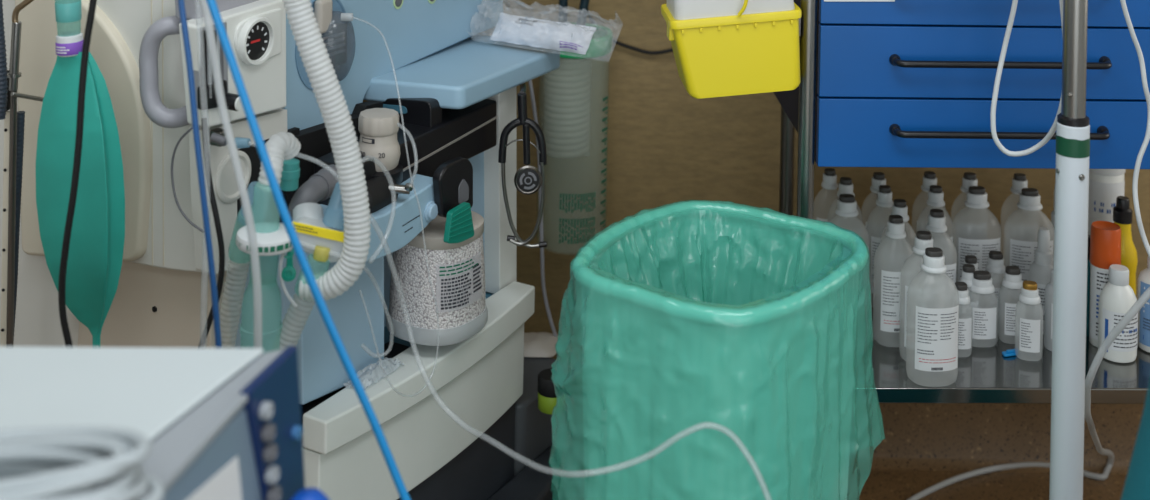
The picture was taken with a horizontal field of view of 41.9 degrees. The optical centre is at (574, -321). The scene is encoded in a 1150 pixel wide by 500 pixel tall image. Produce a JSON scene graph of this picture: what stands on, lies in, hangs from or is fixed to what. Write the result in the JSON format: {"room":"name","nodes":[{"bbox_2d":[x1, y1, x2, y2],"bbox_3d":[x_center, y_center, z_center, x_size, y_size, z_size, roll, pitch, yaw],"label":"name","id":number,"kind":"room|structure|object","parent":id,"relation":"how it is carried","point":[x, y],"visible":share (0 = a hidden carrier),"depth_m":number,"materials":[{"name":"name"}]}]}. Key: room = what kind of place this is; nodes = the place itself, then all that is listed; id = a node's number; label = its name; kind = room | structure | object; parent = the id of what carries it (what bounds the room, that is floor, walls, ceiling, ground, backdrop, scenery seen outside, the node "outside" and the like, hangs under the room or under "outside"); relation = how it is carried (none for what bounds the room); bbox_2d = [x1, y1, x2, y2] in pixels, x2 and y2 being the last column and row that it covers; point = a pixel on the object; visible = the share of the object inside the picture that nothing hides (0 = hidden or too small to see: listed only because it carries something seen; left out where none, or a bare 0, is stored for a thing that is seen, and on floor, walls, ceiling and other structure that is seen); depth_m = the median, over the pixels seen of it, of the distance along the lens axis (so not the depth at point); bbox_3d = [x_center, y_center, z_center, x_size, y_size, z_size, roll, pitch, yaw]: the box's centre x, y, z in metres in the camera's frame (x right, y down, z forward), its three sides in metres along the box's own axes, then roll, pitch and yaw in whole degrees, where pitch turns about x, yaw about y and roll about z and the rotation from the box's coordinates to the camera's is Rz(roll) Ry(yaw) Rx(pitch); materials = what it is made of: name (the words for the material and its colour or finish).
{"room":"hospital room","nodes":[
{"label":"hospital room","id":0,"kind":"room"},
{"bbox_2d":[363,0,1149,388],"bbox_3d":[-0.002,0.100,2.950,4.400,2.800,0.100,1,0,0],"label":"wall","id":1,"kind":"structure","parent":0,"point":[666,146],"depth_m":2.90,"materials":[{"name":"brown paint"}]},
{"bbox_2d":[559,23,612,243],"bbox_3d":[-0.004,0.850,2.809,0.141,0.394,0.180,1,0,0],"label":"cylinder","id":2,"kind":"object","parent":1,"relation":"attached to","point":[600,45],"visible":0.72,"depth_m":2.73,"materials":[{"name":"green plastic"}]},
{"bbox_2d":[543,58,591,157],"bbox_3d":[-0.014,0.784,2.798,0.088,0.207,0.088,1,0,0],"label":"coiled hose","id":3,"kind":"object","parent":2,"relation":"in","point":[566,131],"visible":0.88,"depth_m":2.76,"materials":[{"name":"white plastic"}]},
{"bbox_2d":[576,0,589,25],"bbox_3d":[0.014,0.621,2.780,0.041,0.169,0.017,1,0,0],"label":"tube","id":4,"kind":"object","parent":2,"relation":"in","point":[584,4],"visible":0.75,"depth_m":2.77,"materials":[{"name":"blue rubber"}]},
{"bbox_2d":[587,9,672,54],"bbox_3d":[0.138,0.647,2.882,0.287,0.148,0.025,1,0,-5],"label":"power cord","id":5,"kind":"object","parent":1,"relation":"attached to","point":[590,17],"visible":0.47,"depth_m":2.88,"materials":[{"name":"black plastic"}]},
{"bbox_2d":[572,389,1143,474],"bbox_3d":[-0.028,1.435,2.885,4.400,0.130,0.030,1,0,0],"label":"baseboard","id":6,"kind":"structure","parent":1,"relation":"attached to","point":[883,436],"depth_m":2.90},
{"bbox_2d":[847,469,1126,499],"bbox_3d":[-0.029,1.525,0.600,4.400,0.050,4.800,1,0,0],"label":"floor","id":7,"kind":"structure","parent":0,"point":[862,484],"depth_m":2.82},
{"bbox_2d":[0,346,304,499],"bbox_3d":[-0.516,1.054,1.229,0.508,0.872,0.418,1,0,0],"label":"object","id":8,"kind":"object","parent":7,"relation":"on","point":[218,423],"visible":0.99,"depth_m":1.32,"materials":[{"name":"grey"}]},
{"bbox_2d":[0,426,162,499],"bbox_3d":[-0.438,0.593,1.120,0.265,0.054,0.117,1,0,0],"label":"bundle","id":9,"kind":"object","parent":8,"relation":"on","point":[37,463],"visible":1,"depth_m":1.13,"materials":[{"name":"grey plastic"}]},
{"bbox_2d":[290,488,328,499],"bbox_3d":[-0.244,0.889,1.360,0.042,0.304,0.042,1,0,0],"label":"connector","id":10,"kind":"object","parent":8,"relation":"attached to","point":[307,493],"visible":1,"depth_m":1.36,"materials":[{"name":"blue plastic"}]},
{"bbox_2d":[0,0,583,499],"bbox_3d":[-0.450,0.869,2.413,0.865,1.245,0.844,1,0,30],"label":"machine","id":11,"kind":"object","parent":7,"relation":"on","point":[431,327],"visible":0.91,"depth_m":2.18,"materials":[{"name":"white plastic"}]},
{"bbox_2d":[0,0,43,346],"bbox_3d":[-0.754,0.709,2.055,0.079,0.597,0.073,1,0,0],"label":"rail","id":12,"kind":"object","parent":11,"relation":"attached to","point":[10,122],"visible":0.81,"depth_m":2.03,"materials":[{"name":"silver metal"}]},
{"bbox_2d":[0,0,7,119],"bbox_3d":[-0.770,0.485,2.000,0.030,0.198,0.017,1,0,0],"label":"hose","id":13,"kind":"object","parent":12,"relation":"attached to","point":[3,64],"visible":1,"depth_m":2.00,"materials":[{"name":"grey plastic"}]},
{"bbox_2d":[13,111,24,344],"bbox_3d":[-0.772,0.805,2.060,0.025,0.424,0.011,1,0,0],"label":"hose","id":14,"kind":"object","parent":12,"relation":"attached to","point":[20,114],"visible":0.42,"depth_m":2.06,"materials":[{"name":"rubber"}]},
{"bbox_2d":[36,0,124,346],"bbox_3d":[-0.650,0.623,1.977,0.118,0.550,0.048,1,0,20],"label":"bag","id":15,"kind":"object","parent":11,"relation":"hanging from","point":[95,256],"visible":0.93,"depth_m":1.97,"materials":[{"name":"green rubber"}]},
{"bbox_2d":[171,127,203,232],"bbox_3d":[-0.511,0.654,1.968,0.053,0.140,0.013,1,0,19],"label":"cable","id":16,"kind":"object","parent":11,"relation":"attached to","point":[191,128],"visible":0.98,"depth_m":1.97,"materials":[{"name":"grey plastic"}]},
{"bbox_2d":[198,118,224,347],"bbox_3d":[-0.466,0.732,1.915,0.044,0.338,0.038,1,0,0],"label":"cable","id":17,"kind":"object","parent":11,"relation":"attached to","point":[214,207],"visible":0.76,"depth_m":1.90,"materials":[{"name":"black plastic"}]},
{"bbox_2d":[210,128,250,148],"bbox_3d":[-0.457,0.610,1.990,0.058,0.021,0.036,1,0,0],"label":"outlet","id":18,"kind":"object","parent":11,"relation":"attached to","point":[217,136],"depth_m":1.98,"materials":[{"name":"plastic"}]},
{"bbox_2d":[288,164,338,220],"bbox_3d":[-0.342,0.692,1.997,0.040,0.073,0.118,1,0,26],"label":"hose","id":19,"kind":"object","parent":11,"relation":"attached to","point":[319,187],"visible":0.56,"depth_m":1.98,"materials":[{"name":"grey plastic"}]},
{"bbox_2d":[283,0,370,300],"bbox_3d":[-0.361,0.510,1.991,0.119,0.514,0.363,1,0,-20],"label":"hose","id":20,"kind":"object","parent":11,"relation":"attached to","point":[331,283],"visible":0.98,"depth_m":1.83,"materials":[{"name":"white plastic"}]},
{"bbox_2d":[292,182,344,262],"bbox_3d":[-0.317,0.700,1.877,0.082,0.133,0.072,1,0,0],"label":"filter","id":21,"kind":"object","parent":20,"relation":"attached to","point":[321,236],"visible":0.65,"depth_m":1.85,"materials":[{"name":"white plastic"}]},
{"bbox_2d":[236,222,296,306],"bbox_3d":[-0.381,0.733,1.860,0.079,0.211,0.074,1,0,0],"label":"connector","id":22,"kind":"object","parent":21,"relation":"attached to","point":[272,237],"depth_m":1.84,"materials":[{"name":"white plastic"}]},
{"bbox_2d":[239,242,290,252],"bbox_3d":[-0.382,0.693,1.833,0.067,0.007,0.020,1,0,0],"label":"print","id":23,"kind":"object","parent":22,"relation":"on","point":[263,247],"depth_m":1.83,"materials":[{"name":"teal"}]},
{"bbox_2d":[257,132,300,191],"bbox_3d":[-0.376,0.607,1.899,0.033,0.064,0.069,1,0,23],"label":"hose","id":24,"kind":"object","parent":22,"relation":"on","point":[280,146],"visible":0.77,"depth_m":1.89,"materials":[{"name":"white plastic"}]},
{"bbox_2d":[384,253,392,326],"bbox_3d":[-0.257,0.921,2.498,0.100,0.321,0.341,1,0,30],"label":"tube","id":25,"kind":"object","parent":11,"relation":"on","point":[388,258],"depth_m":2.34,"materials":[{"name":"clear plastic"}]},
{"bbox_2d":[300,281,534,453],"bbox_3d":[-0.390,1.011,2.337,0.647,0.046,0.671,1,0,0],"label":"tray","id":26,"kind":"object","parent":11,"relation":"on","point":[402,376],"depth_m":2.16,"materials":[{"name":"white plastic"}]},
{"bbox_2d":[386,202,487,345],"bbox_3d":[-0.205,0.867,2.241,0.151,0.206,0.181,1,0,0],"label":"canister","id":27,"kind":"object","parent":11,"relation":"on","point":[436,284],"depth_m":2.19,"materials":[{"name":"grey plastic"}]},
{"bbox_2d":[433,157,472,217],"bbox_3d":[-0.180,0.750,2.212,0.016,0.084,0.089,1,0,30],"label":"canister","id":28,"kind":"object","parent":11,"relation":"on","point":[452,179],"depth_m":2.19,"materials":[{"name":"black plastic"}]},
{"bbox_2d":[363,34,559,108],"bbox_3d":[-0.219,0.636,2.457,0.260,0.036,0.344,1,0,30],"label":"shelf","id":29,"kind":"object","parent":11,"relation":"attached to","point":[462,72],"depth_m":2.37,"materials":[{"name":"blue plastic"}]},
{"bbox_2d":[519,83,525,92],"bbox_3d":[-0.085,0.666,2.437,0.012,0.023,0.097,1,0,0],"label":"wall hook","id":30,"kind":"object","parent":11,"relation":"attached to","point":[522,86],"visible":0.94,"depth_m":2.41,"materials":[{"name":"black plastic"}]},
{"bbox_2d":[498,93,546,247],"bbox_3d":[-0.082,0.780,2.376,0.081,0.245,0.033,1,0,0],"label":"stethoscope","id":31,"kind":"object","parent":30,"relation":"hanging from","point":[528,179],"visible":1,"depth_m":2.38,"materials":[{"name":"black plastic"}]},
{"bbox_2d":[490,13,595,54],"bbox_3d":[-0.054,0.576,2.500,0.260,0.081,0.083,1,0,29],"label":"packet","id":32,"kind":"object","parent":11,"relation":"on","point":[537,33],"visible":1,"depth_m":2.50,"materials":[{"name":"white paper"}]},
{"bbox_2d":[528,80,560,360],"bbox_3d":[-0.051,0.967,2.685,0.096,0.551,0.020,1,0,-42],"label":"tubing","id":33,"kind":"object","parent":11,"relation":"hanging from","point":[530,81],"visible":0.66,"depth_m":2.67,"materials":[{"name":"grey plastic"}]},
{"bbox_2d":[524,332,568,356],"bbox_3d":[-0.074,1.184,2.685,0.130,0.020,0.080,1,0,0],"label":"pad","id":34,"kind":"object","parent":11,"relation":"on","point":[540,344],"visible":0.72,"depth_m":2.67,"materials":[{"name":"beige plastic"}]},
{"bbox_2d":[537,368,566,414],"bbox_3d":[-0.037,1.167,2.461,0.049,0.055,0.049,1,0,0],"label":"lidded jar","id":35,"kind":"object","parent":11,"relation":"in","point":[552,382],"visible":1,"depth_m":2.44,"materials":[{"name":"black plastic"}]},
{"bbox_3d":[-0.500,1.089,1.823,0.167,0.806,0.259,1,0,0],"label":"hose","id":36,"kind":"object","parent":11,"relation":"hanging from","visible":0},
{"bbox_2d":[238,181,270,225],"bbox_3d":[-0.418,0.695,1.921,0.057,0.103,0.039,1,0,22],"label":"connector","id":37,"kind":"object","parent":36,"relation":"attached to","point":[259,199],"visible":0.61,"depth_m":1.91,"materials":[{"name":"blue plastic"}]},
{"bbox_2d":[572,202,867,499],"bbox_3d":[0.187,1.138,2.027,0.340,0.732,0.375,1,0,34],"label":"waste bin","id":38,"kind":"object","parent":7,"relation":"on","point":[718,339],"visible":1,"depth_m":1.92,"materials":[{"name":"green plastic"}]},
{"bbox_2d":[773,0,1149,403],"bbox_3d":[0.636,0.925,2.473,0.648,1.175,0.511,1,0,0],"label":"trolley","id":39,"kind":"object","parent":7,"relation":"on","point":[884,83],"visible":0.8,"depth_m":2.26,"materials":[{"name":"blue"}]},
{"bbox_2d":[661,0,801,98],"bbox_3d":[0.235,0.508,2.254,0.208,0.213,0.140,1,0,0],"label":"sharps container","id":40,"kind":"object","parent":39,"relation":"attached to","point":[721,48],"visible":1,"depth_m":2.20,"materials":[{"name":"yellow plastic"}]},
{"bbox_2d":[817,168,844,228],"bbox_3d":[0.447,0.961,2.637,0.057,0.200,0.054,1,0,0],"label":"bottle","id":41,"kind":"object","parent":39,"relation":"on","point":[829,182],"visible":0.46,"depth_m":2.62,"materials":[{"name":"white plastic"}]},
{"bbox_2d":[837,177,861,239],"bbox_3d":[0.466,0.961,2.591,0.060,0.200,0.054,1,0,0],"label":"bottle","id":42,"kind":"object","parent":39,"relation":"on","point":[845,186],"visible":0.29,"depth_m":2.58,"materials":[{"name":"white plastic"}]},
{"bbox_2d":[835,194,867,306],"bbox_3d":[0.452,0.961,2.505,0.077,0.200,0.057,1,0,0],"label":"bottle","id":43,"kind":"object","parent":39,"relation":"on","point":[846,203],"visible":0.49,"depth_m":2.49,"materials":[{"name":"white plastic"}]},
{"bbox_2d":[865,172,889,277],"bbox_3d":[0.529,0.963,2.621,0.058,0.200,0.054,1,0,0],"label":"bottle","id":44,"kind":"object","parent":39,"relation":"on","point":[871,229],"visible":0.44,"depth_m":2.60,"materials":[{"name":"white plastic"}]},
{"bbox_2d":[867,227,878,253],"bbox_3d":[0.516,0.972,2.596,0.022,0.045,0.002,1,0,21],"label":"print","id":45,"kind":"object","parent":44,"relation":"on","point":[871,231],"depth_m":2.60,"materials":[{"name":"grey paper"}]},
{"bbox_2d":[870,185,900,294],"bbox_3d":[0.526,0.963,2.553,0.058,0.200,0.054,1,0,0],"label":"bottle","id":46,"kind":"object","parent":39,"relation":"on","point":[879,246],"visible":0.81,"depth_m":2.53,"materials":[{"name":"white plastic"}]},
{"bbox_2d":[872,242,885,269],"bbox_3d":[0.512,0.971,2.529,0.022,0.045,0.002,1,0,21],"label":"print","id":47,"kind":"object","parent":46,"relation":"on","point":[878,248],"depth_m":2.53,"materials":[{"name":"grey"}]},
{"bbox_2d":[880,215,915,331],"bbox_3d":[0.514,0.962,2.410,0.066,0.200,0.054,1,0,-8],"label":"bottle","id":48,"kind":"object","parent":39,"relation":"on","point":[893,284],"visible":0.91,"depth_m":2.38,"materials":[{"name":"white plastic"}]},
{"bbox_2d":[883,276,898,305],"bbox_3d":[0.502,0.971,2.384,0.025,0.045,0.002,1,0,10],"label":"print","id":49,"kind":"object","parent":48,"relation":"on","point":[890,283],"depth_m":2.38,"materials":[{"name":"grey paper"}]},
{"bbox_2d":[885,199,916,279],"bbox_3d":[0.537,0.963,2.485,0.060,0.200,0.054,1,0,0],"label":"bottle","id":50,"kind":"object","parent":39,"relation":"on","point":[894,262],"visible":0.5,"depth_m":2.46,"materials":[{"name":"white plastic"}]},
{"bbox_2d":[904,231,943,348],"bbox_3d":[0.544,0.964,2.347,0.069,0.198,0.054,1,0,4],"label":"bottle","id":51,"kind":"object","parent":39,"relation":"on","point":[925,298],"visible":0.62,"depth_m":2.33,"materials":[{"name":"white plastic"}]},
{"bbox_2d":[906,292,923,321],"bbox_3d":[0.527,0.973,2.324,0.026,0.044,0.002,1,0,22],"label":"print","id":52,"kind":"object","parent":51,"relation":"on","point":[913,299],"depth_m":2.32,"materials":[{"name":"grey"}]},
{"bbox_2d":[917,171,945,276],"bbox_3d":[0.621,0.964,2.631,0.058,0.200,0.054,1,0,0],"label":"bottle","id":53,"kind":"object","parent":39,"relation":"on","point":[929,178],"visible":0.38,"depth_m":2.61,"materials":[{"name":"white plastic"}]},
{"bbox_2d":[915,247,958,371],"bbox_3d":[0.544,0.964,2.280,0.077,0.197,0.060,1,0,-6],"label":"bottle","id":54,"kind":"object","parent":39,"relation":"on","point":[936,330],"visible":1,"depth_m":2.25,"materials":[{"name":"white plastic"}]},
{"bbox_2d":[917,313,937,343],"bbox_3d":[0.529,0.973,2.251,0.029,0.044,0.003,1,0,12],"label":"print","id":55,"kind":"object","parent":54,"relation":"on","point":[927,323],"depth_m":2.25,"materials":[{"name":"grey paper"}]},
{"bbox_2d":[940,312,956,339],"bbox_3d":[0.562,0.971,2.254,0.029,0.038,0.002,1,0,-21],"label":"print","id":56,"kind":"object","parent":54,"relation":"on","point":[948,320],"depth_m":2.25,"materials":[{"name":"grey paper"}]},
{"bbox_2d":[921,185,952,264],"bbox_3d":[0.614,0.964,2.558,0.061,0.200,0.051,1,0,0],"label":"bottle","id":57,"kind":"object","parent":39,"relation":"on","point":[935,194],"visible":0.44,"depth_m":2.54,"materials":[{"name":"white plastic"}]},
{"bbox_2d":[939,242,951,260],"bbox_3d":[0.626,0.971,2.535,0.023,0.039,0.002,1,0,-16],"label":"print","id":58,"kind":"object","parent":57,"relation":"attached to","point":[946,247],"depth_m":2.53,"materials":[{"name":"grey"}]},
{"bbox_2d":[921,209,955,307],"bbox_3d":[0.587,0.964,2.441,0.065,0.200,0.054,1,0,0],"label":"bottle","id":59,"kind":"object","parent":39,"relation":"on","point":[946,280],"visible":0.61,"depth_m":2.42,"materials":[{"name":"white plastic"}]},
{"bbox_2d":[941,270,951,294],"bbox_3d":[0.601,0.970,2.417,0.025,0.039,0.002,1,0,-16],"label":"print","id":60,"kind":"object","parent":59,"relation":"attached to","point":[946,277],"depth_m":2.42,"materials":[{"name":"grey"}]},
{"bbox_2d":[951,282,971,348],"bbox_3d":[0.609,1.009,2.371,0.036,0.110,0.035,1,0,-6],"label":"bottle","id":61,"kind":"object","parent":39,"relation":"on","point":[960,291],"visible":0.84,"depth_m":2.36,"materials":[{"name":"white plastic"}]},
{"bbox_2d":[960,264,977,334],"bbox_3d":[0.634,1.005,2.419,0.036,0.120,0.031,1,0,0],"label":"bottle","id":62,"kind":"object","parent":39,"relation":"on","point":[968,269],"visible":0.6,"depth_m":2.41,"materials":[{"name":"white plastic"}]},
{"bbox_2d":[962,255,979,307],"bbox_3d":[0.646,1.004,2.452,0.036,0.122,0.031,1,0,0],"label":"bottle","id":63,"kind":"object","parent":39,"relation":"on","point":[969,259],"visible":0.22,"depth_m":2.44,"materials":[{"name":"white plastic"}]},
{"bbox_2d":[956,172,986,277],"bbox_3d":[0.689,0.965,2.624,0.061,0.202,0.054,1,0,0],"label":"bottle","id":64,"kind":"object","parent":39,"relation":"on","point":[966,231],"visible":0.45,"depth_m":2.60,"materials":[{"name":"white plastic"}]},
{"bbox_2d":[957,228,971,253],"bbox_3d":[0.675,0.974,2.600,0.024,0.045,0.002,1,0,20],"label":"print","id":65,"kind":"object","parent":64,"relation":"on","point":[966,233],"depth_m":2.60,"materials":[{"name":"grey paper"}]},
{"bbox_2d":[958,186,999,296],"bbox_3d":[0.683,0.966,2.557,0.083,0.200,0.057,1,0,-3],"label":"bottle","id":66,"kind":"object","parent":39,"relation":"on","point":[976,196],"visible":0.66,"depth_m":2.53,"materials":[{"name":"white plastic"}]},
{"bbox_2d":[960,243,979,269],"bbox_3d":[0.666,0.974,2.531,0.031,0.045,0.003,1,0,13],"label":"print","id":67,"kind":"object","parent":66,"relation":"on","point":[965,248],"depth_m":2.53,"materials":[{"name":"grey paper"}]},
{"bbox_2d":[982,243,998,267],"bbox_3d":[0.702,0.972,2.532,0.031,0.039,0.002,1,0,-17],"label":"print","id":68,"kind":"object","parent":66,"relation":"attached to","point":[986,247],"depth_m":2.53,"materials":[{"name":"grey paper"}]},
{"bbox_2d":[969,271,995,338],"bbox_3d":[0.653,1.008,2.409,0.052,0.113,0.039,1,0,-4],"label":"bottle","id":69,"kind":"object","parent":39,"relation":"on","point":[984,319],"visible":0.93,"depth_m":2.39,"materials":[{"name":"white plastic"}]},
{"bbox_2d":[974,312,985,334],"bbox_3d":[0.647,1.025,2.391,0.021,0.037,0.003,1,0,-4],"label":"print","id":70,"kind":"object","parent":69,"relation":"attached to","point":[976,312],"depth_m":2.39},
{"bbox_2d":[986,251,1006,318],"bbox_3d":[0.696,1.007,2.482,0.041,0.118,0.035,1,0,0],"label":"bottle","id":71,"kind":"object","parent":39,"relation":"on","point":[998,298],"visible":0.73,"depth_m":2.47,"materials":[{"name":"white plastic"}]},
{"bbox_2d":[852,273,1149,403],"bbox_3d":[0.632,1.077,2.486,0.592,0.024,0.480,1,0,0],"label":"shelf","id":72,"kind":"object","parent":39,"relation":"attached to","point":[885,371],"depth_m":2.30,"materials":[{"name":"silver metal"}]},
{"bbox_2d":[1002,266,1024,335],"bbox_3d":[0.706,1.008,2.422,0.043,0.117,0.035,1,0,0],"label":"bottle","id":73,"kind":"object","parent":39,"relation":"on","point":[1012,279],"visible":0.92,"depth_m":2.41,"materials":[{"name":"white plastic"}]},
{"bbox_2d":[1006,307,1017,330],"bbox_3d":[0.701,1.025,2.405,0.017,0.038,0.001,1,0,9],"label":"print","id":74,"kind":"object","parent":73,"relation":"attached to","point":[1011,312],"depth_m":2.40,"materials":[{"name":"grey paper"}]},
{"bbox_2d":[1006,173,1036,265],"bbox_3d":[0.776,0.966,2.624,0.061,0.202,0.054,1,0,0],"label":"bottle","id":75,"kind":"object","parent":39,"relation":"on","point":[1028,233],"visible":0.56,"depth_m":2.60,"materials":[{"name":"white plastic"}]},
{"bbox_2d":[1008,229,1021,254],"bbox_3d":[0.762,0.975,2.599,0.024,0.045,0.002,1,0,20],"label":"print","id":76,"kind":"object","parent":75,"relation":"on","point":[1016,234],"depth_m":2.60,"materials":[{"name":"grey paper"}]},
{"bbox_2d":[1019,281,1040,352],"bbox_3d":[0.716,1.008,2.362,0.042,0.117,0.035,1,0,12],"label":"bottle","id":77,"kind":"object","parent":39,"relation":"on","point":[1029,341],"visible":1,"depth_m":2.35,"materials":[{"name":"white plastic"}]},
{"bbox_2d":[1021,322,1030,347],"bbox_3d":[0.707,1.025,2.347,0.017,0.038,0.003,1,0,12],"label":"print","id":78,"kind":"object","parent":77,"relation":"attached to","point":[1021,322],"depth_m":2.35},
{"bbox_2d":[1009,188,1052,297],"bbox_3d":[0.772,0.967,2.552,0.083,0.200,0.057,1,0,3],"label":"bottle","id":79,"kind":"object","parent":39,"relation":"on","point":[1022,253],"visible":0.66,"depth_m":2.53,"materials":[{"name":"white plastic"}]},
{"bbox_2d":[1012,245,1030,272],"bbox_3d":[0.752,0.976,2.527,0.031,0.045,0.003,1,0,19],"label":"print","id":80,"kind":"object","parent":79,"relation":"on","point":[1021,254],"depth_m":2.53,"materials":[{"name":"grey paper"}]},
{"bbox_2d":[1028,227,1052,333],"bbox_3d":[0.770,0.985,2.466,0.044,0.165,0.045,1,0,0],"label":"spray bottle","id":81,"kind":"object","parent":39,"relation":"on","point":[1040,270],"visible":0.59,"depth_m":2.45,"materials":[{"name":"white plastic"}]},
{"bbox_2d":[1044,256,1053,350],"bbox_3d":[0.774,0.990,2.398,0.044,0.155,0.045,1,0,0],"label":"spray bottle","id":82,"kind":"object","parent":39,"relation":"on","point":[1048,308],"visible":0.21,"depth_m":2.39,"materials":[{"name":"white plastic"}]},
{"bbox_2d":[1086,235,1090,336],"bbox_3d":[0.836,0.988,2.453,0.027,0.160,0.027,1,0,0],"label":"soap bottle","id":83,"kind":"object","parent":39,"relation":"on","point":[1088,257],"visible":0.16,"depth_m":2.44,"materials":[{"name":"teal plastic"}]},
{"bbox_2d":[1089,221,1120,346],"bbox_3d":[0.853,0.974,2.416,0.048,0.190,0.048,1,0,0],"label":"spray can","id":84,"kind":"object","parent":39,"relation":"on","point":[1105,236],"visible":0.56,"depth_m":2.40,"materials":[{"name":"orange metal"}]},
{"bbox_2d":[1089,264,1108,346],"bbox_3d":[0.853,1.003,2.416,0.045,0.132,0.045,1,0,0],"label":"bottle","id":85,"kind":"object","parent":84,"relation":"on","point":[1099,273],"depth_m":2.40,"materials":[{"name":"white plastic"}]},
{"bbox_2d":[1088,169,1125,234],"bbox_3d":[0.936,0.953,2.657,0.070,0.235,0.070,1,0,0],"label":"tub","id":86,"kind":"object","parent":39,"relation":"on","point":[1105,185],"visible":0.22,"depth_m":2.63,"materials":[{"name":"white plastic"}]},
{"bbox_2d":[1094,201,1114,213],"bbox_3d":[0.939,0.924,2.629,0.053,0.018,0.013,1,0,-3],"label":"print","id":87,"kind":"object","parent":86,"relation":"on","point":[1100,207],"depth_m":2.63,"materials":[{"name":"blue"}]},
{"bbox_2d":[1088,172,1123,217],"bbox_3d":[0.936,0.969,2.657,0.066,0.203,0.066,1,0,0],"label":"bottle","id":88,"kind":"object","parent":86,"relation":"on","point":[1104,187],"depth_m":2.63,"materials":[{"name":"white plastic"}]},
{"bbox_2d":[1098,264,1137,362],"bbox_3d":[0.859,0.999,2.371,0.058,0.140,0.059,1,0,0],"label":"bottle","id":89,"kind":"object","parent":39,"relation":"on","point":[1117,297],"visible":0.86,"depth_m":2.35,"materials":[{"name":"white plastic"}]},
{"bbox_2d":[1114,315,1137,347],"bbox_3d":[0.864,1.018,2.350,0.042,0.050,0.017,1,0,0],"label":"print","id":90,"kind":"object","parent":89,"relation":"attached to","point":[1128,338],"depth_m":2.34,"materials":[{"name":"grey"}]},
{"bbox_2d":[1113,196,1137,295],"bbox_3d":[0.921,0.971,2.527,0.050,0.198,0.050,1,0,0],"label":"detergent bottle","id":91,"kind":"object","parent":39,"relation":"on","point":[1122,212],"visible":0.46,"depth_m":2.51,"materials":[{"name":"yellow plastic"}]},
{"bbox_2d":[1137,256,1149,352],"bbox_3d":[0.933,0.998,2.402,0.060,0.145,0.061,1,0,0],"label":"bottle","id":92,"kind":"object","parent":39,"relation":"on","point":[1143,284],"visible":0.91,"depth_m":2.39,"materials":[{"name":"white plastic"}]},
{"bbox_2d":[907,287,1149,499],"bbox_3d":[0.735,1.167,2.535,0.418,0.693,0.836,1,0,15],"label":"tubing","id":93,"kind":"object","parent":7,"relation":"on","point":[1145,296],"visible":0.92,"depth_m":2.42,"materials":[{"name":"white plastic"}]},
{"bbox_2d":[1049,0,1089,499],"bbox_3d":[0.664,0.629,2.017,0.394,1.766,0.376,1,0,0],"label":"stand","id":94,"kind":"object","parent":7,"relation":"on","point":[1072,125],"visible":1,"depth_m":1.98,"materials":[{"name":"silver metal"}]},
{"bbox_2d":[990,0,1062,156],"bbox_3d":[0.638,0.229,2.059,0.056,0.874,0.123,1,0,-30],"label":"cable","id":95,"kind":"object","parent":94,"relation":"hanging from","point":[1052,130],"visible":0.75,"depth_m":2.09,"materials":[{"name":"white plastic"}]},
{"bbox_2d":[1120,0,1149,257],"bbox_3d":[0.765,0.332,2.105,0.201,1.076,0.055,1,0,-35],"label":"cable","id":96,"kind":"object","parent":94,"relation":"hanging from","point":[1123,2],"visible":1,"depth_m":2.16,"materials":[{"name":"white plastic"}]},
{"bbox_2d":[1121,379,1149,499],"bbox_3d":[0.693,1.101,1.546,0.518,0.801,0.525,1,0,0],"label":"drape","id":97,"kind":"object","parent":7,"relation":"on","point":[1137,483],"visible":1,"depth_m":1.56,"materials":[{"name":"teal fabric"}]},
{"bbox_3d":[0.025,-1.325,0.550,4.600,0.050,4.900,1,0,0],"label":"ceiling","id":98,"kind":"structure","parent":0,"visible":0},
{"bbox_2d":[58,0,96,346],"bbox_3d":[-0.585,-0.213,1.820,0.047,2.176,0.008,1,0,0],"label":"cable","id":99,"kind":"object","parent":98,"relation":"hanging from","point":[92,4],"visible":0.85,"depth_m":1.82,"materials":[{"name":"black plastic"}]},
{"bbox_2d":[178,0,221,347],"bbox_3d":[-0.422,-0.217,1.750,0.075,2.161,0.007,1,0,0],"label":"gas hose","id":100,"kind":"object","parent":98,"relation":"hanging from","point":[191,83],"visible":0.84,"depth_m":1.75,"materials":[{"name":"blue"}]},
{"bbox_2d":[200,0,261,355],"bbox_3d":[-0.376,-0.246,1.680,0.092,2.103,0.009,1,0,0],"label":"tubing","id":101,"kind":"object","parent":98,"relation":"hanging from","point":[254,254],"visible":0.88,"depth_m":1.68,"materials":[{"name":"white plastic"}]},
{"bbox_2d":[206,0,410,499],"bbox_3d":[-0.269,-0.184,1.600,0.276,2.223,0.009,1,0,0],"label":"gas hose","id":102,"kind":"object","parent":98,"relation":"hanging from","point":[212,5],"visible":1,"depth_m":1.60,"materials":[{"name":"blue"}]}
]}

